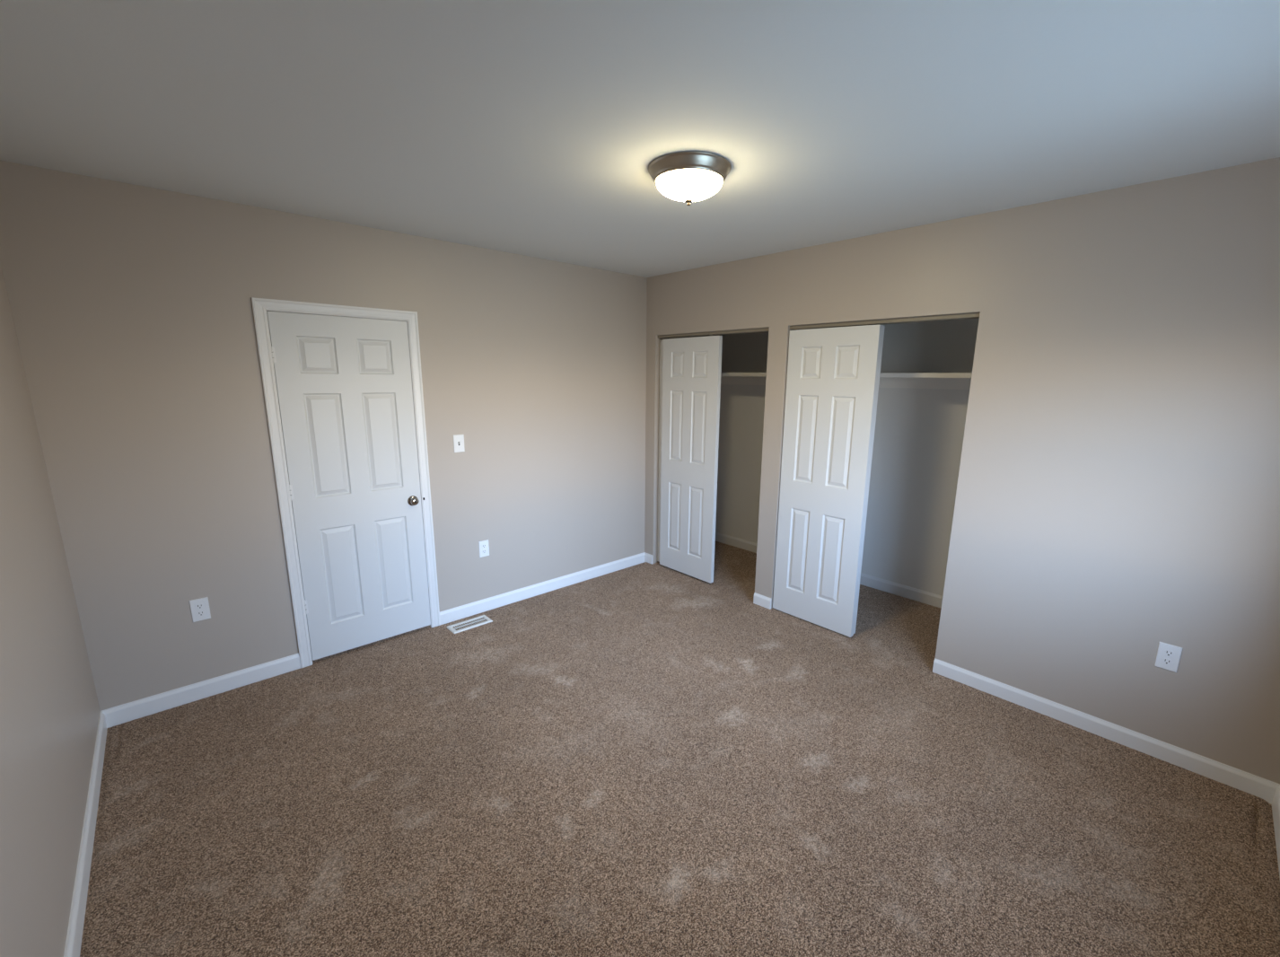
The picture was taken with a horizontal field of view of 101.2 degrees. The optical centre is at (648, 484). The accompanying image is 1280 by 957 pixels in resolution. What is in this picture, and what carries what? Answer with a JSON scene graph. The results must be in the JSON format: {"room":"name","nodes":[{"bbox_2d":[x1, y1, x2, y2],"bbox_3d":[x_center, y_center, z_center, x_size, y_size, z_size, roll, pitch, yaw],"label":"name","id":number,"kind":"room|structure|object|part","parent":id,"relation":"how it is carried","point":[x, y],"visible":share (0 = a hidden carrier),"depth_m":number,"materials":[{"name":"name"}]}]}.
{"room":"empty bedroom","nodes":[
{"label":"empty bedroom","id":0,"kind":"room"},
{"bbox_2d":[0,263,100,956],"bbox_3d":[-1.294,0.277,0.816,0.120,2.490,3.873,-10,16,-42],"label":"wall","id":1,"kind":"structure","parent":0,"point":[49,707],"depth_m":1.64,"materials":[{"name":"beige paint"}]},
{"bbox_2d":[63,710,107,956],"bbox_3d":[-1.297,1.400,1.137,0.012,0.101,3.753,-10,16,-42],"label":"baseboard","id":2,"kind":"structure","parent":1,"relation":"attached to","point":[74,937],"depth_m":1.78,"materials":[{"name":"white paint"}]},
{"bbox_2d":[0,160,721,710],"bbox_3d":[-1.031,-0.318,3.743,4.565,2.490,0.150,-10,16,-42],"label":"wall","id":3,"kind":"structure","parent":0,"point":[131,306],"depth_m":2.66,"materials":[{"name":"beige paint"}]},
{"bbox_2d":[189,596,210,622],"bbox_3d":[-2.272,0.634,2.661,0.072,0.116,0.008,-10,16,-42],"label":"duplex outlet","id":4,"kind":"object","parent":3,"relation":"attached to","point":[199,608],"visible":1,"depth_m":2.66,"materials":[{"name":"white plastic"}]},
{"bbox_2d":[195,603,203,609],"bbox_3d":[-2.270,0.616,2.655,0.034,0.028,0.002,-10,16,-42],"label":"receptacle","id":5,"kind":"object","parent":4,"relation":"attached to","point":[198,606],"depth_m":2.65,"materials":[{"name":"white plastic"}]},
{"bbox_2d":[196,610,205,616],"bbox_3d":[-2.270,0.654,2.663,0.034,0.028,0.002,-10,16,-42],"label":"receptacle","id":6,"kind":"object","parent":4,"relation":"attached to","point":[199,613],"depth_m":2.66,"materials":[{"name":"white plastic"}]},
{"bbox_2d":[101,652,301,727],"bbox_3d":[-2.283,1.063,2.739,0.793,0.101,0.012,-10,16,-42],"label":"baseboard","id":7,"kind":"structure","parent":3,"relation":"attached to","point":[127,712],"depth_m":2.70,"materials":[{"name":"white paint"}]},
{"bbox_2d":[251,297,440,667],"bbox_3d":[-1.718,0.010,3.104,0.798,2.029,0.163,-10,16,-42],"label":"door","id":8,"kind":"structure","parent":3,"relation":"in","point":[343,384],"depth_m":3.04,"materials":[{"name":"white paint"}]},
{"bbox_3d":[-1.467,0.106,3.283,0.065,0.065,0.045,-10,16,-42],"label":"knob","id":9,"kind":"part","parent":8,"relation":"part of","materials":[{"name":"silver metal"}]},
{"bbox_2d":[453,434,464,452],"bbox_3d":[-1.239,-0.267,3.436,0.072,0.116,0.023,-10,16,-42],"label":"light switch","id":10,"kind":"object","parent":3,"relation":"attached to","point":[458,439],"visible":1,"depth_m":3.44,"materials":[{"name":"white plastic"}]},
{"bbox_2d":[478,539,489,557],"bbox_3d":[-1.154,0.451,3.681,0.072,0.116,0.008,-10,16,-42],"label":"duplex outlet","id":11,"kind":"object","parent":3,"relation":"attached to","point":[484,547],"visible":1,"depth_m":3.68,"materials":[{"name":"white plastic"}]},
{"bbox_2d":[439,552,644,624],"bbox_3d":[-0.722,0.788,4.159,1.871,0.101,0.012,-10,16,-42],"label":"baseboard","id":12,"kind":"structure","parent":3,"relation":"attached to","point":[462,611],"depth_m":4.01,"materials":[{"name":"white paint"}]},
{"bbox_2d":[0,0,1279,277],"bbox_3d":[0.335,-1.289,2.143,4.685,0.080,4.043,-10,16,-42],"label":"ceiling","id":13,"kind":"structure","parent":0,"point":[535,128],"depth_m":1.57,"materials":[{"name":"white paint"}]},
{"bbox_2d":[648,151,731,205],"bbox_3d":[0.157,-1.164,2.060,0.324,0.134,0.324,-10,16,-42],"label":"ceiling light","id":14,"kind":"object","parent":13,"relation":"attached to","point":[688,177],"visible":1,"depth_m":1.96,"materials":[{"name":"white glass"}]},
{"bbox_3d":[0.157,-1.154,2.062,0.259,0.066,0.259,-10,16,-42],"label":"lamp shade","id":15,"kind":"part","parent":14,"relation":"part of","materials":[{"name":"white glass"}]},
{"bbox_2d":[79,541,1279,956],"bbox_3d":[0.290,1.143,2.663,4.545,0.016,3.963,-10,16,-42],"label":"floor","id":16,"kind":"structure","parent":0,"point":[643,759],"depth_m":2.03,"materials":[{"name":"brown carpet"}]},
{"bbox_2d":[446,614,492,633],"bbox_3d":[-1.204,0.942,3.536,0.272,0.016,0.124,-10,16,-42],"label":"floor vent","id":17,"kind":"object","parent":16,"relation":"in","point":[450,627],"visible":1,"depth_m":3.52,"materials":[{"name":"white metal"}]},
{"bbox_2d":[451,616,487,630],"bbox_3d":[-1.204,0.936,3.535,0.224,0.003,0.076,-10,16,-42],"label":"grille","id":18,"kind":"object","parent":17,"relation":"attached to","point":[485,618],"depth_m":3.53,"materials":[{"name":"white metal"}]},
{"bbox_2d":[715,317,979,596],"bbox_3d":[1.689,-0.395,4.248,0.120,2.490,3.040,-10,16,-42],"label":"wall","id":19,"kind":"structure","parent":0,"point":[919,433],"depth_m":3.97,"materials":[{"name":"white paint"}]},
{"bbox_2d":[715,532,757,552],"bbox_3d":[1.099,0.635,4.997,0.012,0.101,1.240,-10,16,-42],"label":"baseboard","id":20,"kind":"structure","parent":19,"relation":"attached to","point":[724,539],"depth_m":5.23,"materials":[{"name":"white paint"}]},
{"bbox_2d":[720,372,766,385],"bbox_3d":[0.941,-0.904,4.518,0.484,0.105,1.238,-10,16,-42],"label":"closet shelf","id":21,"kind":"object","parent":19,"relation":"attached to","point":[726,378],"visible":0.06,"depth_m":4.82,"materials":[{"name":"white paint"}]},
{"bbox_2d":[859,572,942,608],"bbox_3d":[2.085,0.858,3.957,0.012,0.101,1.460,-10,16,-42],"label":"baseboard","id":22,"kind":"structure","parent":19,"relation":"attached to","point":[894,588],"depth_m":4.08,"materials":[{"name":"white paint"}]},
{"bbox_2d":[878,372,972,389],"bbox_3d":[1.927,-0.681,3.478,0.484,0.105,1.458,-10,16,-42],"label":"closet shelf","id":23,"kind":"object","parent":19,"relation":"attached to","point":[951,381],"visible":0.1,"depth_m":3.64,"materials":[{"name":"white paint"}]},
{"bbox_2d":[644,157,1279,783],"bbox_3d":[1.289,-0.194,3.247,0.115,2.490,3.753,-10,16,-42],"label":"wall","id":24,"kind":"structure","parent":0,"point":[1117,495],"depth_m":2.36,"materials":[{"name":"beige paint"}]},
{"bbox_2d":[644,552,653,564],"bbox_3d":[-0.007,0.676,4.744,0.012,0.101,0.112,-10,16,-42],"label":"baseboard","id":25,"kind":"structure","parent":24,"relation":"attached to","point":[648,557],"depth_m":4.73,"materials":[{"name":"white paint"}]},
{"bbox_2d":[657,327,769,338],"bbox_3d":[0.473,-1.137,3.963,0.073,0.022,1.102,-10,16,-42],"label":"door track","id":26,"kind":"object","parent":24,"relation":"attached to","point":[759,329],"visible":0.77,"depth_m":3.90,"materials":[{"name":"silver metal"}]},
{"bbox_2d":[657,334,709,561],"bbox_3d":[0.298,-0.220,4.344,0.035,1.946,0.592,-10,16,-42],"label":"door","id":27,"kind":"structure","parent":26,"relation":"hanging from","point":[661,340],"depth_m":4.52,"materials":[{"name":"white paint"}]},
{"bbox_2d":[659,334,722,583],"bbox_3d":[0.318,-0.203,4.264,0.035,1.946,0.592,-10,16,-42],"label":"door","id":28,"kind":"structure","parent":26,"relation":"hanging from","point":[691,366],"depth_m":4.22,"materials":[{"name":"white paint"}]},
{"bbox_2d":[753,592,771,609],"bbox_3d":[0.832,0.865,3.859,0.012,0.101,0.148,-10,16,-42],"label":"baseboard","id":29,"kind":"object","parent":24,"relation":"attached to","point":[760,600],"visible":0.78,"depth_m":3.85,"materials":[{"name":"white paint"}]},
{"bbox_2d":[789,312,980,330],"bbox_3d":[1.323,-0.945,3.066,0.073,0.022,1.103,-10,16,-42],"label":"door track","id":30,"kind":"object","parent":24,"relation":"attached to","point":[972,315],"visible":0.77,"depth_m":2.97,"materials":[{"name":"silver metal"}]},
{"bbox_2d":[772,324,882,637],"bbox_3d":[1.122,-0.020,3.416,0.035,1.959,0.592,-10,16,-42],"label":"door","id":31,"kind":"structure","parent":30,"relation":"hanging from","point":[832,379],"depth_m":3.38,"materials":[{"name":"white paint"}]},
{"bbox_2d":[805,324,885,633],"bbox_3d":[1.147,-0.027,3.448,0.035,1.959,0.592,-10,16,-42],"label":"door","id":32,"kind":"structure","parent":30,"relation":"hanging from","point":[882,334],"depth_m":3.22,"materials":[{"name":"white paint"}]},
{"bbox_2d":[932,657,1279,804],"bbox_3d":[2.069,1.144,2.553,0.012,0.101,1.287,-10,16,-42],"label":"baseboard","id":33,"kind":"structure","parent":24,"relation":"attached to","point":[1251,784],"depth_m":2.43,"materials":[{"name":"white paint"}]},
{"bbox_2d":[1154,641,1182,672],"bbox_3d":[2.252,0.750,2.280,0.008,0.116,0.072,-10,16,-42],"label":"duplex outlet","id":34,"kind":"object","parent":24,"relation":"attached to","point":[1168,656],"visible":1,"depth_m":2.28,"materials":[{"name":"white plastic"}]},
{"bbox_2d":[1161,657,1172,665],"bbox_3d":[2.250,0.769,2.282,0.002,0.028,0.034,-10,16,-42],"label":"receptacle","id":35,"kind":"object","parent":34,"relation":"attached to","point":[1164,661],"depth_m":2.28,"materials":[{"name":"white plastic"}]},
{"bbox_2d":[1163,648,1174,657],"bbox_3d":[2.251,0.731,2.274,0.002,0.028,0.034,-10,16,-42],"label":"receptacle","id":36,"kind":"object","parent":34,"relation":"attached to","point":[1167,653],"depth_m":2.27,"materials":[{"name":"white plastic"}]},
{"bbox_3d":[1.337,0.327,0.704,3.575,2.490,0.120,-10,16,-42],"label":"wall","id":37,"kind":"structure","parent":0,"visible":0},
{"bbox_2d":[1271,785,1279,878],"bbox_3d":[1.238,1.465,0.946,3.460,0.101,0.012,-10,16,-42],"label":"baseboard","id":38,"kind":"structure","parent":37,"relation":"attached to","point":[1275,803],"depth_m":1.98,"materials":[{"name":"white paint"}]}
]}

